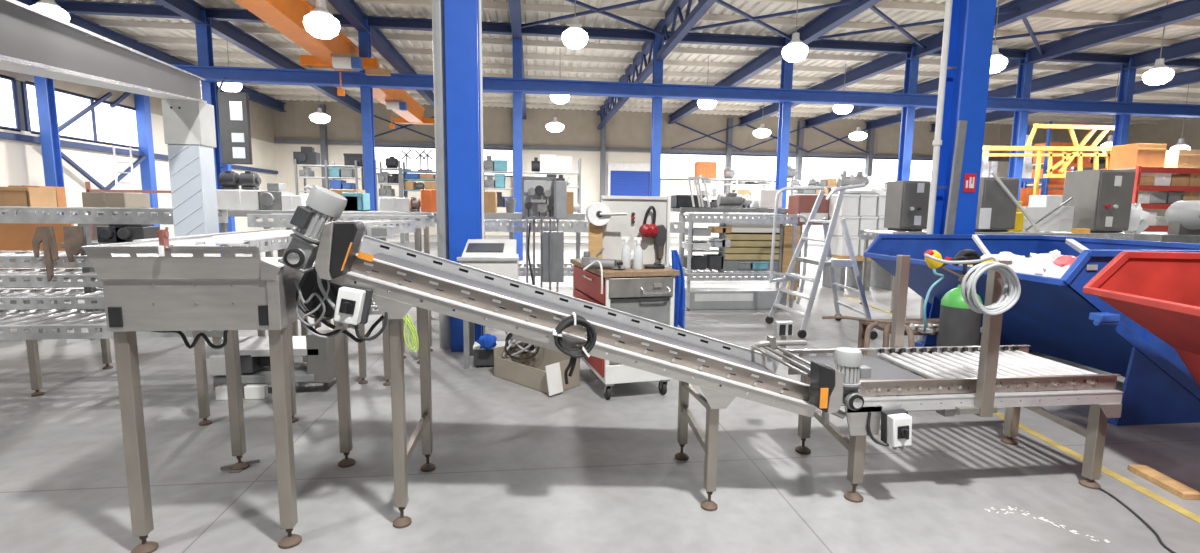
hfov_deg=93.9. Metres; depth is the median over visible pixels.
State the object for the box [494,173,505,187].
crate
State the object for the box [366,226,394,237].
bracket
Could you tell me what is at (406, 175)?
crate
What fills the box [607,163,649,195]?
door
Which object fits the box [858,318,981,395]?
table
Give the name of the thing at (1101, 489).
cable
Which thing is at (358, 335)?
cable
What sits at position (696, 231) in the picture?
tray
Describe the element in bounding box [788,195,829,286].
tall cabinet
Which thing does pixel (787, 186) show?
shelf
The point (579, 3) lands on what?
brace
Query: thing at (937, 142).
pipe
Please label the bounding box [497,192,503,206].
gearbox
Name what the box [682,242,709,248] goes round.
tray
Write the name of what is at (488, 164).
gearbox
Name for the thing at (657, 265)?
drill
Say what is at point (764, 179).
shelf
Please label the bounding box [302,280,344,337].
loose cable
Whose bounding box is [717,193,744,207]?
motor
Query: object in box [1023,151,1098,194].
storage rack
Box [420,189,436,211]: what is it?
carton
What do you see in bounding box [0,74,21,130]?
window
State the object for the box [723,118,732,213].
column
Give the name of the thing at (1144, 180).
carton
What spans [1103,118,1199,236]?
wall
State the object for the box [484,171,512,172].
shelf
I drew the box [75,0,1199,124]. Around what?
ceiling
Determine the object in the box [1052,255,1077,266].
sheet
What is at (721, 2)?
brace
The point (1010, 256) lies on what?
sheet
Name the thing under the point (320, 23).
lamp
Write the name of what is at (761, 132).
lamp
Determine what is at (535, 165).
motor
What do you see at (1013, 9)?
brace
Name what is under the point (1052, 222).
box
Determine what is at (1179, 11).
rafter
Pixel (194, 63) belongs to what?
purlin
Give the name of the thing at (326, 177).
shelf
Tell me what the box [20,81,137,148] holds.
window
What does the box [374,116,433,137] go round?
brace
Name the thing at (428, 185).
carton
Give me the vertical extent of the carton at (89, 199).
1.728 m
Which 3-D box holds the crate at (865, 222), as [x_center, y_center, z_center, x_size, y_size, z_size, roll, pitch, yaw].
[5.328,-1.046,11.527,0.364,0.391,0.715,0,7,-7]
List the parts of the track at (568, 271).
rail, rail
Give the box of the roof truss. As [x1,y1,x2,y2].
[597,0,716,129]
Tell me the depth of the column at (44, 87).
15.06 m
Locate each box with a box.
[685,287,786,309]
[708,238,730,247]
[1022,207,1045,231]
[1028,195,1062,231]
[1059,206,1073,231]
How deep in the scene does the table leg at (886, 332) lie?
4.74 m
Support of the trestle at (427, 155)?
on the storage rack at (401, 168)
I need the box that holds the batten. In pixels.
[972,234,989,253]
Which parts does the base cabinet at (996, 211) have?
label plate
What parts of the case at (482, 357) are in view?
lid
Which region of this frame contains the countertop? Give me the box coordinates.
[570,259,678,277]
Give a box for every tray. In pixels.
[83,236,220,278]
[85,248,260,278]
[581,357,618,383]
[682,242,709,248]
[684,227,711,235]
[944,120,967,233]
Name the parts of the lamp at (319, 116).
lamp shade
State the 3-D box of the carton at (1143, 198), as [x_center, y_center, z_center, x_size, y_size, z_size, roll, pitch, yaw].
[14.267,-2.097,15.123,0.491,0.254,0.687,0,7,-7]
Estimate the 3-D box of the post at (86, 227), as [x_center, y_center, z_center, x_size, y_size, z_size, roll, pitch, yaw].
[-4.708,-0.088,5.149,0.060,0.830,0.060,0,7,-7]
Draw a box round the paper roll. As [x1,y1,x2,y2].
[586,202,626,225]
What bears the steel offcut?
in the blue skip at (1053, 316)
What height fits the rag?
0.166 m
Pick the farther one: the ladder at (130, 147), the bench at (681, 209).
the ladder at (130, 147)
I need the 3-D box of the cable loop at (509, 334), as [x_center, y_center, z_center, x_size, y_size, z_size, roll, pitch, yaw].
[-0.746,0.612,5.346,0.317,0.263,0.180,0,7,-7]
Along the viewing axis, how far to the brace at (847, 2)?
14.40 m
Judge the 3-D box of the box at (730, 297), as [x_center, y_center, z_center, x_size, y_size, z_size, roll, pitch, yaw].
[2.215,0.358,9.234,1.630,0.300,0.426,0,7,-7]
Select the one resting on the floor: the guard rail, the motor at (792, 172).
the guard rail
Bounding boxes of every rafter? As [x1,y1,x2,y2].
[16,0,285,111]
[153,0,360,113]
[328,0,433,107]
[508,0,525,118]
[668,0,881,123]
[738,0,1069,125]
[805,0,1199,127]
[865,37,1199,129]
[929,69,1199,131]
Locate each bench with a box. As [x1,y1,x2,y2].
[218,210,584,258]
[671,207,787,280]
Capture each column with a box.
[32,2,64,214]
[134,94,159,225]
[195,10,222,256]
[216,87,235,231]
[318,104,329,189]
[358,18,377,238]
[444,0,482,351]
[512,111,512,152]
[513,28,522,259]
[600,118,605,201]
[650,34,663,196]
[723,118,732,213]
[775,40,792,213]
[794,120,804,193]
[864,129,874,176]
[897,46,918,180]
[924,0,996,336]
[1008,52,1032,200]
[1106,57,1135,236]
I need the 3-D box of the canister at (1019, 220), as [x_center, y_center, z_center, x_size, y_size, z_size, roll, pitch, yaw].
[6.888,-1.004,9.345,0.260,0.510,0.200,0,7,-7]
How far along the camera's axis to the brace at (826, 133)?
32.79 m
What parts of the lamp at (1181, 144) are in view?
lamp shade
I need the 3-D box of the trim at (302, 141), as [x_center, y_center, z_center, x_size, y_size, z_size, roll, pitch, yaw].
[7.413,-7.201,32.424,49.400,0.200,0.140,0,7,-7]
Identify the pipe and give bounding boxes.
[432,0,450,348]
[918,0,956,340]
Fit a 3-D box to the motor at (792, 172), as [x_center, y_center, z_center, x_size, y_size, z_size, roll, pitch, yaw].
[8.831,-4.885,26.205,0.720,0.570,0.450,0,7,-7]
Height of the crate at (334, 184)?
0.480 m
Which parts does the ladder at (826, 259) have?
hand rail, leg, hand rail, leg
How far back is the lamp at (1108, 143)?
20.90 m
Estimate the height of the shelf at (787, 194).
0.040 m
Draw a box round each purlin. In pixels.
[68,0,1199,58]
[87,19,1183,74]
[127,36,1199,88]
[160,50,1199,97]
[189,62,1199,104]
[241,83,1192,119]
[250,88,1159,123]
[267,95,1129,125]
[326,0,1186,45]
[738,0,1199,27]
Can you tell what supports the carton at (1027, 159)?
on the carton at (1027, 168)
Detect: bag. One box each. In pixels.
[304,184,313,189]
[574,202,579,211]
[743,194,751,206]
[1123,202,1149,233]
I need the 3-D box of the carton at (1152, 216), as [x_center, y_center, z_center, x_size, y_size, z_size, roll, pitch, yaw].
[14.604,-1.582,15.228,0.359,0.373,0.687,0,7,-7]
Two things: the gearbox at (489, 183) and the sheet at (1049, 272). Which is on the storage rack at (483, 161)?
the gearbox at (489, 183)
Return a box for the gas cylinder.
[924,250,982,394]
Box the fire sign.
[963,174,976,191]
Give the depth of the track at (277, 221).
5.54 m
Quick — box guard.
[796,214,807,303]
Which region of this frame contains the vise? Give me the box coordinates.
[582,248,603,266]
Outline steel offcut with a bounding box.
[1065,239,1089,252]
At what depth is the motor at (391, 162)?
23.89 m
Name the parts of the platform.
rail, leg, post, rail, post, rail, rail, post, post, post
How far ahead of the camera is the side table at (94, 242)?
6.32 m
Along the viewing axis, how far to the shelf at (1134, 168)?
14.88 m
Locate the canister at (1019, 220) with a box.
[1007,201,1023,231]
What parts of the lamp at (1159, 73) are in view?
lamp shade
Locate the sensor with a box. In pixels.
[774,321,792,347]
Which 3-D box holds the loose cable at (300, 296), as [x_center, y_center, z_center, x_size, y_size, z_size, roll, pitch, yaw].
[-1.320,0.123,2.545,0.134,0.218,0.042,2,7,8]
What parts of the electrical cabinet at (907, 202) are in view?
cabinet door, label plate, label plate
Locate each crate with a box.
[328,168,340,176]
[329,180,345,188]
[340,168,354,176]
[341,183,355,189]
[342,193,369,210]
[343,153,362,166]
[403,173,419,178]
[493,160,507,170]
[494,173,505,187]
[671,195,704,207]
[683,255,707,268]
[703,254,724,268]
[738,262,753,268]
[752,262,768,268]
[796,190,814,193]
[816,179,827,185]
[828,216,859,235]
[829,194,859,215]
[830,235,858,255]
[858,194,877,215]
[858,216,877,235]
[858,239,873,255]
[876,194,885,215]
[876,216,887,234]
[1030,168,1072,183]
[1032,142,1074,163]
[1039,188,1063,198]
[1075,144,1091,162]
[1141,192,1183,203]
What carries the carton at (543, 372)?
on the floor
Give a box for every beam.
[0,0,206,102]
[25,64,1199,117]
[40,0,1199,68]
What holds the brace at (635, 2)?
attached to the rafter at (514, 5)
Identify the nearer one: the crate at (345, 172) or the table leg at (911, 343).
the table leg at (911, 343)
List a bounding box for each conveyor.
[0,309,264,396]
[278,185,845,528]
[782,254,1122,502]
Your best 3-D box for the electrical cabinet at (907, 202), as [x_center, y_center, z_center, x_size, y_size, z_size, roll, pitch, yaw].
[5.044,-1.153,9.188,0.483,0.809,0.470,0,7,-7]
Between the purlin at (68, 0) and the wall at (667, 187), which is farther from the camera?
the wall at (667, 187)
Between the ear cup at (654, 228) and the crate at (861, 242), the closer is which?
the ear cup at (654, 228)
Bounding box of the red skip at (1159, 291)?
[1083,251,1199,386]
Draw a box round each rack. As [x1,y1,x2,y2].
[294,159,363,194]
[375,160,406,242]
[400,167,435,242]
[483,161,513,238]
[522,159,580,243]
[685,223,723,272]
[693,175,773,239]
[718,223,782,272]
[786,178,839,239]
[829,179,885,191]
[980,121,1051,194]
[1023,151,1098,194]
[1102,166,1199,236]
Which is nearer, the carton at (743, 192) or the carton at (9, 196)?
the carton at (9, 196)
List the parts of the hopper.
leg, panel, leg, corner plate, leg, panel, leg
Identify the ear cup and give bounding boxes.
[639,224,652,236]
[650,224,657,236]
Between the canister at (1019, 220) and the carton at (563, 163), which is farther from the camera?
the carton at (563, 163)
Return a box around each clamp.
[156,227,168,256]
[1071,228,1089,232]
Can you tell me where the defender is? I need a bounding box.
[639,206,657,236]
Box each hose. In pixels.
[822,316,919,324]
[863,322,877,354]
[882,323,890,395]
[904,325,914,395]
[923,269,943,331]
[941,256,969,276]
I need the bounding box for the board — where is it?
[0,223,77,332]
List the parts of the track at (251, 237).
rail, leg, rail, leg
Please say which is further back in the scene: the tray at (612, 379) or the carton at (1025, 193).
the carton at (1025, 193)
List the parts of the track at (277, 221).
leg, leg, rail, rail, leg, leg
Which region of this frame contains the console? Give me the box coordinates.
[457,239,518,368]
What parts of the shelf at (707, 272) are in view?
rail, rail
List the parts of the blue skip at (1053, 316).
plate, frame, label plate, plate, frame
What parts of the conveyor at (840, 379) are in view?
leg, motor, leg, plate, post, rotary knob, cable coil, post, leg, leg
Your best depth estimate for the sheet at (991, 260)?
5.33 m
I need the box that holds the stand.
[522,177,566,291]
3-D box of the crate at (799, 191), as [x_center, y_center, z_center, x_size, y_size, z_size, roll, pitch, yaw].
[9.741,-4.035,26.500,0.654,0.268,0.695,0,7,-7]
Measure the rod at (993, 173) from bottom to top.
0.963 m
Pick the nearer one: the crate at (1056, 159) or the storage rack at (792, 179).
the crate at (1056, 159)
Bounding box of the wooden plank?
[1128,465,1199,499]
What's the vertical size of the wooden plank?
0.036 m
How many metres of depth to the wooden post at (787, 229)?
9.00 m
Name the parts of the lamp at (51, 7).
lamp shade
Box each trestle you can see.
[401,149,411,170]
[415,150,425,170]
[422,150,432,170]
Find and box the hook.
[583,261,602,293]
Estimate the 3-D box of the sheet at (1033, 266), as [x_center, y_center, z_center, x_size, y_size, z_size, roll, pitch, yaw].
[3.824,-0.044,4.956,0.423,0.259,0.449,0,7,-7]
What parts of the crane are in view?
motor, motor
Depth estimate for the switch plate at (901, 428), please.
2.92 m
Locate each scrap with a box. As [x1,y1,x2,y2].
[909,323,932,332]
[928,323,938,331]
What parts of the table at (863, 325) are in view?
leg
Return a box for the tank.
[1134,200,1199,243]
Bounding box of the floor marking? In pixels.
[845,297,891,313]
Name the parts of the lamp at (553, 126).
lamp shade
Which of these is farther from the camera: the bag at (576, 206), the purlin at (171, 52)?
the purlin at (171, 52)
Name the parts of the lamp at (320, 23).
lamp shade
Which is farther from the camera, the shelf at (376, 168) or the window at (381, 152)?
the window at (381, 152)
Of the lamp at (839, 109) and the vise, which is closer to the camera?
the vise
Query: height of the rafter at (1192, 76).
0.440 m
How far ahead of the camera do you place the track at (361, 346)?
5.01 m
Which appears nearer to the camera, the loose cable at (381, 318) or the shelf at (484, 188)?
the loose cable at (381, 318)
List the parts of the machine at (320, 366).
motor, plate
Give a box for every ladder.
[113,146,134,189]
[765,184,877,338]
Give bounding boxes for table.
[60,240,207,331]
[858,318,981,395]
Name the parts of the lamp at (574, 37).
lamp shade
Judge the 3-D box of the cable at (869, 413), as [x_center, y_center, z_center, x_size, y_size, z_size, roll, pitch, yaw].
[1.491,0.818,3.000,0.114,0.179,0.026,3,7,16]
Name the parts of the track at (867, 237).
leg, leg, rail, rail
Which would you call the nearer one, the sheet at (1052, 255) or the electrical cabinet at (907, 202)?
the sheet at (1052, 255)
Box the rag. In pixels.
[476,334,496,349]
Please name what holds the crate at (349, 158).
on the storage rack at (333, 165)
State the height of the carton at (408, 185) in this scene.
0.371 m
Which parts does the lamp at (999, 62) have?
lamp shade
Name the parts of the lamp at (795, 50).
lamp shade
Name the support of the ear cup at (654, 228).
on the defender
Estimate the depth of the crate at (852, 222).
11.16 m
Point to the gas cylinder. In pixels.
(959, 325)
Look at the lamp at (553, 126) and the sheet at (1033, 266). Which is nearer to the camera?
the sheet at (1033, 266)
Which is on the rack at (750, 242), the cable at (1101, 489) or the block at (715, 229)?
the block at (715, 229)
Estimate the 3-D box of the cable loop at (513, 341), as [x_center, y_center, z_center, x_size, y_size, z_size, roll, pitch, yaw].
[-0.750,0.643,5.337,0.326,0.263,0.189,1,7,4]
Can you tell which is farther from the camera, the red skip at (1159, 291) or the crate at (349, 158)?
the crate at (349, 158)
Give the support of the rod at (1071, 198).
on the track at (867, 237)
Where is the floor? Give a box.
[0,235,1199,552]
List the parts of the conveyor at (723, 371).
motor, rotary knob, plate, leg, leg, under plate, cable coil, leg, leg, transfer rail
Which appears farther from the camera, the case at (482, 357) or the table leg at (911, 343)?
the case at (482, 357)
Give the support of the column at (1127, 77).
on the floor
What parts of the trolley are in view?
red drawer, red drawer, red drawer, corner post, board rail, panel, drawer, drawer handle, board post, corner post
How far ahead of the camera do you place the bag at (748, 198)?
12.57 m
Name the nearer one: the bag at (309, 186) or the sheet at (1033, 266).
the sheet at (1033, 266)
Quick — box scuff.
[984,506,1108,542]
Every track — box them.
[0,206,227,224]
[0,251,92,266]
[0,268,102,286]
[0,288,104,309]
[133,228,297,425]
[247,213,434,363]
[294,212,436,322]
[301,299,405,361]
[357,220,414,385]
[484,219,684,264]
[519,264,684,275]
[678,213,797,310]
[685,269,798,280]
[859,230,1167,312]
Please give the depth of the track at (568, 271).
8.26 m
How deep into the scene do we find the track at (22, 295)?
4.85 m
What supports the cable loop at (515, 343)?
in the carton at (543, 372)
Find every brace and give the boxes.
[59,92,111,132]
[61,152,105,189]
[74,154,146,214]
[109,92,130,107]
[374,115,434,139]
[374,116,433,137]
[521,0,654,27]
[565,0,662,35]
[663,0,862,35]
[671,123,742,148]
[675,122,741,150]
[716,0,791,39]
[742,125,808,150]
[746,124,807,151]
[808,127,870,151]
[812,127,868,153]
[816,8,1019,39]
[870,5,925,48]
[993,16,1160,40]
[1022,18,1042,54]
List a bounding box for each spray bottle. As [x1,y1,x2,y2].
[621,237,630,268]
[633,237,642,269]
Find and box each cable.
[151,330,227,348]
[294,280,325,326]
[296,271,337,328]
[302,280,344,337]
[304,315,383,342]
[317,274,359,329]
[355,312,387,340]
[528,223,533,284]
[867,412,888,446]
[1099,488,1175,552]
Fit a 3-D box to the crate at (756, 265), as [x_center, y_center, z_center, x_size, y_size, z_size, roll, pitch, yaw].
[2.537,-0.193,9.157,0.320,0.120,0.340,0,7,-7]
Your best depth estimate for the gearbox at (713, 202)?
25.73 m
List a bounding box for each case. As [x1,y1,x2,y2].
[473,341,504,367]
[1109,143,1166,168]
[1164,149,1199,167]
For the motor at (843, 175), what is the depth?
26.45 m
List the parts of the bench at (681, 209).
leg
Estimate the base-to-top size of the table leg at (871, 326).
0.626 m
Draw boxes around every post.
[77,224,97,311]
[161,100,220,255]
[781,225,792,272]
[787,226,799,299]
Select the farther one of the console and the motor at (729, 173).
the motor at (729, 173)
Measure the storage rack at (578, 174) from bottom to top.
3.742 m
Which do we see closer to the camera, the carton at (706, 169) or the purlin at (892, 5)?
the purlin at (892, 5)
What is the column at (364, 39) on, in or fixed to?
on the floor
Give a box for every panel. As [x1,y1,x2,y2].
[151,113,276,168]
[217,77,252,164]
[275,144,362,172]
[522,150,607,177]
[608,152,650,163]
[997,162,1103,183]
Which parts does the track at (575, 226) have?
rail, rail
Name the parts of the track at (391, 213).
rail, leg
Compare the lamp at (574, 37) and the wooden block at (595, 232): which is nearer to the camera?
the wooden block at (595, 232)
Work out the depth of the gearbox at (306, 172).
23.46 m
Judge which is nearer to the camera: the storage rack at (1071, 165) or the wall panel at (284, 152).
the storage rack at (1071, 165)
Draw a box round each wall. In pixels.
[0,70,279,236]
[273,100,1106,163]
[277,172,607,235]
[660,180,1090,236]
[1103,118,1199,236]
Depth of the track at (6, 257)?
4.82 m
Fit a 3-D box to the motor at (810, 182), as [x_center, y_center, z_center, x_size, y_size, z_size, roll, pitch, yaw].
[10.039,-4.445,26.496,0.440,0.354,0.405,0,7,-7]
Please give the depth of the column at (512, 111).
30.56 m
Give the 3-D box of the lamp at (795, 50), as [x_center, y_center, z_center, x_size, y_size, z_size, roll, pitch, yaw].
[4.641,-6.051,13.216,0.600,1.886,0.600,0,7,-7]
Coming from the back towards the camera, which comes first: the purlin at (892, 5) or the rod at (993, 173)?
the purlin at (892, 5)
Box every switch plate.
[339,298,355,314]
[898,425,908,438]
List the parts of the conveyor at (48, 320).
leg, rail, leg, rail, leg, leg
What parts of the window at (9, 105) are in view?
pane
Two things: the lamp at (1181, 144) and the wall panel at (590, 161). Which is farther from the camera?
the wall panel at (590, 161)
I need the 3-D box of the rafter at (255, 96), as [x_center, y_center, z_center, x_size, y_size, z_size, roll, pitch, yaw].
[-15.152,-7.388,17.534,0.260,0.440,24.000,0,7,-7]
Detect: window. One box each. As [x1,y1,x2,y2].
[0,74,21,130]
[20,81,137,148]
[375,145,435,174]
[483,148,512,176]
[660,153,724,180]
[731,154,795,181]
[802,156,865,181]
[872,158,932,184]
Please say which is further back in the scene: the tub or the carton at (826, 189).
the carton at (826, 189)
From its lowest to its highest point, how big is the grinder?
0.083 m
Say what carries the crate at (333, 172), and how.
on the storage rack at (333, 165)
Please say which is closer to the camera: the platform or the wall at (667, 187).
the platform
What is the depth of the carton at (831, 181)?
26.26 m
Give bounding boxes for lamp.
[31,0,69,21]
[217,41,241,91]
[303,0,339,38]
[309,91,330,122]
[546,117,563,131]
[550,49,569,103]
[562,0,587,48]
[697,55,716,109]
[753,102,770,137]
[782,0,807,61]
[833,63,852,113]
[849,110,866,140]
[990,0,1007,73]
[1100,73,1118,152]
[1142,2,1173,84]
[1170,84,1190,149]
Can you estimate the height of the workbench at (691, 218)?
1.533 m
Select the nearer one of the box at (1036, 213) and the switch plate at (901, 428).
the switch plate at (901, 428)
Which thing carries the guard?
attached to the workbench at (691, 218)
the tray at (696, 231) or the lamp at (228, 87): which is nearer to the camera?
the tray at (696, 231)
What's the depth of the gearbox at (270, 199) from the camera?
10.27 m
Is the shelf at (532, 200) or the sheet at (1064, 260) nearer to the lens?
the sheet at (1064, 260)
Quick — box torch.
[952,249,980,275]
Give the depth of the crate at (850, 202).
11.10 m
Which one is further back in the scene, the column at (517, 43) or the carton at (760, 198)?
the column at (517, 43)
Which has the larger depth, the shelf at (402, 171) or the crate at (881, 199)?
the shelf at (402, 171)
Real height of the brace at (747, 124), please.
1.575 m
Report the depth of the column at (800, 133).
32.70 m
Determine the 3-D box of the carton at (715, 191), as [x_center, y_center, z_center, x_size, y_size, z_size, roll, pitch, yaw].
[5.464,-3.888,26.006,0.312,0.378,0.687,0,7,-7]
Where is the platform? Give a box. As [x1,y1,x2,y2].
[982,124,1114,236]
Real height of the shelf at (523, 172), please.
0.040 m
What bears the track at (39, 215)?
on the post
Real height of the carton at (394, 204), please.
0.266 m
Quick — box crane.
[234,0,434,128]
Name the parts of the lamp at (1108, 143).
lamp shade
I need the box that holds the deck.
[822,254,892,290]
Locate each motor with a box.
[385,156,397,167]
[410,197,420,211]
[416,182,424,189]
[531,157,539,171]
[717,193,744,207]
[723,167,735,178]
[787,166,796,178]
[789,179,799,185]
[806,179,816,185]
[836,171,850,187]
[850,171,868,185]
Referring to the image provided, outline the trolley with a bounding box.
[570,195,678,398]
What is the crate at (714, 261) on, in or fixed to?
on the shelf at (707, 272)
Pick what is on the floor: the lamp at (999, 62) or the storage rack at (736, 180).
the storage rack at (736, 180)
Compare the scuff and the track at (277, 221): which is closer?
the scuff
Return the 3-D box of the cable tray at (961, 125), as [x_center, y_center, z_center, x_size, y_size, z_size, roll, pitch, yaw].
[4.165,-0.499,6.690,0.246,2.672,0.060,-2,8,-23]
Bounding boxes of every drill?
[644,261,664,268]
[654,225,666,260]
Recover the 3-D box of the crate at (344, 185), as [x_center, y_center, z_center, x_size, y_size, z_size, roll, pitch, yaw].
[-10.759,-3.827,24.021,0.406,0.359,0.695,0,7,-7]
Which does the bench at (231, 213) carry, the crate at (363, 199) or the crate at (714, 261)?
the crate at (363, 199)
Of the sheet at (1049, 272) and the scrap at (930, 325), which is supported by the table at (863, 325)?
the scrap at (930, 325)
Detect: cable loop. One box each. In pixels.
[502,340,531,357]
[504,334,539,358]
[505,332,536,352]
[505,333,533,352]
[521,343,534,353]
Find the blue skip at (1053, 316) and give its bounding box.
[863,234,1199,425]
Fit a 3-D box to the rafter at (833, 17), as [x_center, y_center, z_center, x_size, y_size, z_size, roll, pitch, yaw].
[5.445,-7.443,20.044,0.260,0.440,24.000,0,7,-7]
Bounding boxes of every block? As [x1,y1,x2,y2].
[588,223,602,258]
[708,226,731,232]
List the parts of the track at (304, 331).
leg, leg, rail, leg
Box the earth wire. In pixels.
[402,314,418,352]
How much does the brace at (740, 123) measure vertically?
1.575 m
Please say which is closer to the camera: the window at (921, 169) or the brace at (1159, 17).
the brace at (1159, 17)
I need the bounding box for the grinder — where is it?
[590,259,625,268]
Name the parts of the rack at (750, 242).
rack post, rack post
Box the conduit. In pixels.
[479,0,485,334]
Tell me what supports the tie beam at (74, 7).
attached to the rafter at (188, 9)
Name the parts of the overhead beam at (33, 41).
plate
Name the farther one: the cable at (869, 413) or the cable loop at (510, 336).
the cable loop at (510, 336)
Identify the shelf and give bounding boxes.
[297,164,361,167]
[297,176,361,179]
[376,168,397,169]
[377,183,403,184]
[402,171,435,172]
[403,179,435,180]
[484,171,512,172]
[484,188,512,189]
[522,171,578,174]
[531,199,545,202]
[696,178,771,180]
[697,183,770,185]
[787,186,836,187]
[787,194,835,194]
[1112,167,1135,170]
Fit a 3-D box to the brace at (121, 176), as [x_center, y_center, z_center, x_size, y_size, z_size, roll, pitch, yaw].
[-15.434,-2.679,17.474,0.090,2.576,4.048,0,7,-7]
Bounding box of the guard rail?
[85,182,170,239]
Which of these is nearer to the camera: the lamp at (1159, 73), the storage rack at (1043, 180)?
the lamp at (1159, 73)
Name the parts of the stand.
frame, panel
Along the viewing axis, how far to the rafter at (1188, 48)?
20.09 m
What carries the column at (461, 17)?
on the floor
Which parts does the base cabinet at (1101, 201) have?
label plate, cabinet door, label plate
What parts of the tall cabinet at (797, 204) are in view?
panel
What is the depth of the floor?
3.46 m
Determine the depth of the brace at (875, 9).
15.13 m
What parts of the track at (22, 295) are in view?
rail, rail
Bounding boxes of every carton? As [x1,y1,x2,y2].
[0,187,57,303]
[8,185,68,287]
[82,192,150,311]
[216,190,262,209]
[281,195,307,210]
[330,189,364,210]
[379,197,410,211]
[404,181,415,189]
[420,173,435,178]
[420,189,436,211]
[424,181,435,189]
[484,191,496,212]
[494,342,579,395]
[535,174,546,176]
[540,154,555,171]
[556,156,571,171]
[567,192,573,213]
[694,162,716,178]
[707,181,721,183]
[712,188,722,196]
[732,190,749,195]
[750,190,781,207]
[815,188,827,193]
[825,178,835,185]
[867,177,885,187]
[980,161,989,176]
[982,150,988,161]
[988,161,997,177]
[1019,188,1038,206]
[1022,164,1032,177]
[1023,151,1032,163]
[1137,194,1149,203]
[1140,176,1153,184]
[1141,173,1171,185]
[1146,211,1156,225]
[1156,216,1168,225]
[1157,191,1199,200]
[1170,176,1188,185]
[1171,174,1199,185]
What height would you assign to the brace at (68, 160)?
2.576 m
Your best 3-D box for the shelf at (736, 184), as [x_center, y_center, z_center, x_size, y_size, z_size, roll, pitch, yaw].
[6.191,-4.266,26.061,3.421,0.040,0.900,0,7,-7]
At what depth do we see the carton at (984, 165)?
19.23 m
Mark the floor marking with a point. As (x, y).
(845, 297)
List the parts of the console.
leg, leg, dark panel, edge trim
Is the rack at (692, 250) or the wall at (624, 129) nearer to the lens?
the rack at (692, 250)
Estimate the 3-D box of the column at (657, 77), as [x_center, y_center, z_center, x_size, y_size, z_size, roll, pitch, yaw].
[1.710,-3.863,17.128,0.260,6.750,0.280,0,7,-7]
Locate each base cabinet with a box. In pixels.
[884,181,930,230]
[975,177,1018,231]
[1062,169,1135,232]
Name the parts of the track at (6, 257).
rail, rail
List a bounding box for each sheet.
[967,259,999,266]
[980,252,1025,265]
[1010,257,1060,275]
[1029,250,1074,260]
[1042,264,1069,277]
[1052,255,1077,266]
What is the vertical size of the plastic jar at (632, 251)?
0.150 m
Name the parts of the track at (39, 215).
rail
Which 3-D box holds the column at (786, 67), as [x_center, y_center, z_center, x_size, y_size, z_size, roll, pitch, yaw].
[5.750,-3.874,17.620,0.260,6.750,0.280,0,7,-7]
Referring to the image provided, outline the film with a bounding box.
[831,185,885,194]
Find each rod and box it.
[991,171,1039,231]
[1025,197,1072,230]
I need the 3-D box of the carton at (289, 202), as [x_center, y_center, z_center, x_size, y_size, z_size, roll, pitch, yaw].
[-5.712,-1.389,10.549,0.380,0.286,0.512,0,7,-7]
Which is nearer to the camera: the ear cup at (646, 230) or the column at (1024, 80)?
the ear cup at (646, 230)
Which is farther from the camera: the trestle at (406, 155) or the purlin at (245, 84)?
the purlin at (245, 84)
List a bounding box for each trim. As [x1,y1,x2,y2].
[0,131,277,173]
[274,139,1105,162]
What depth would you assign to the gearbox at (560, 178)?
24.75 m
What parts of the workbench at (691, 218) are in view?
leg, leg, rail, rail, leg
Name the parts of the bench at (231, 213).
leg, leg, leg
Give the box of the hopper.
[81,235,355,552]
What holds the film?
on the crate at (850, 202)
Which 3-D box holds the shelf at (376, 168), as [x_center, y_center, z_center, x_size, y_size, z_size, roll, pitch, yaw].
[-9.059,-4.629,24.152,0.984,0.040,0.900,0,7,-7]
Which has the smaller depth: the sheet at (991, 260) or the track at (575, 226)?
the sheet at (991, 260)
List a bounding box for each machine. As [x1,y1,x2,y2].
[96,224,127,242]
[115,224,159,242]
[205,323,335,399]
[219,171,239,189]
[239,171,260,189]
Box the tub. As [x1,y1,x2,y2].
[505,198,515,212]
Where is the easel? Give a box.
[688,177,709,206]
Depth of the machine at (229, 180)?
10.25 m
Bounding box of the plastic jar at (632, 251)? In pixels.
[630,250,633,266]
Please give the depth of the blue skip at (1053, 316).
4.75 m
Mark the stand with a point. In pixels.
(541, 196)
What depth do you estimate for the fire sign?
6.68 m
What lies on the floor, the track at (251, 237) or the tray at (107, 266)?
the track at (251, 237)
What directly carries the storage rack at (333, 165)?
on the floor
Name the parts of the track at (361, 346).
leg, leg, rail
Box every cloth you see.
[32,226,58,281]
[63,226,84,261]
[668,250,684,328]
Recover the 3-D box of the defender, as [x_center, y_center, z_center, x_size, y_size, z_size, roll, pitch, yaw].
[0.444,-0.496,5.042,0.201,0.283,0.114,-5,9,-37]
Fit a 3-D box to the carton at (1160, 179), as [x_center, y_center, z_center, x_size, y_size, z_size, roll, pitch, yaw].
[14.844,-2.623,15.128,0.475,0.371,0.687,0,7,-7]
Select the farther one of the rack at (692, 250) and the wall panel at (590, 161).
the wall panel at (590, 161)
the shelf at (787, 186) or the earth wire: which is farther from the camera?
the shelf at (787, 186)
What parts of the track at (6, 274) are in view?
rail, rail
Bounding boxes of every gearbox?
[258,183,292,209]
[293,146,320,164]
[299,167,314,176]
[378,171,389,182]
[379,185,394,195]
[388,173,398,182]
[484,156,493,170]
[484,177,494,187]
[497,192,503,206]
[556,175,564,180]
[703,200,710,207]
[709,199,717,207]
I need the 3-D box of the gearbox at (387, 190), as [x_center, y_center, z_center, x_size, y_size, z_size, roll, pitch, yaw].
[-9.218,-3.701,24.204,0.516,0.447,0.735,0,7,-7]

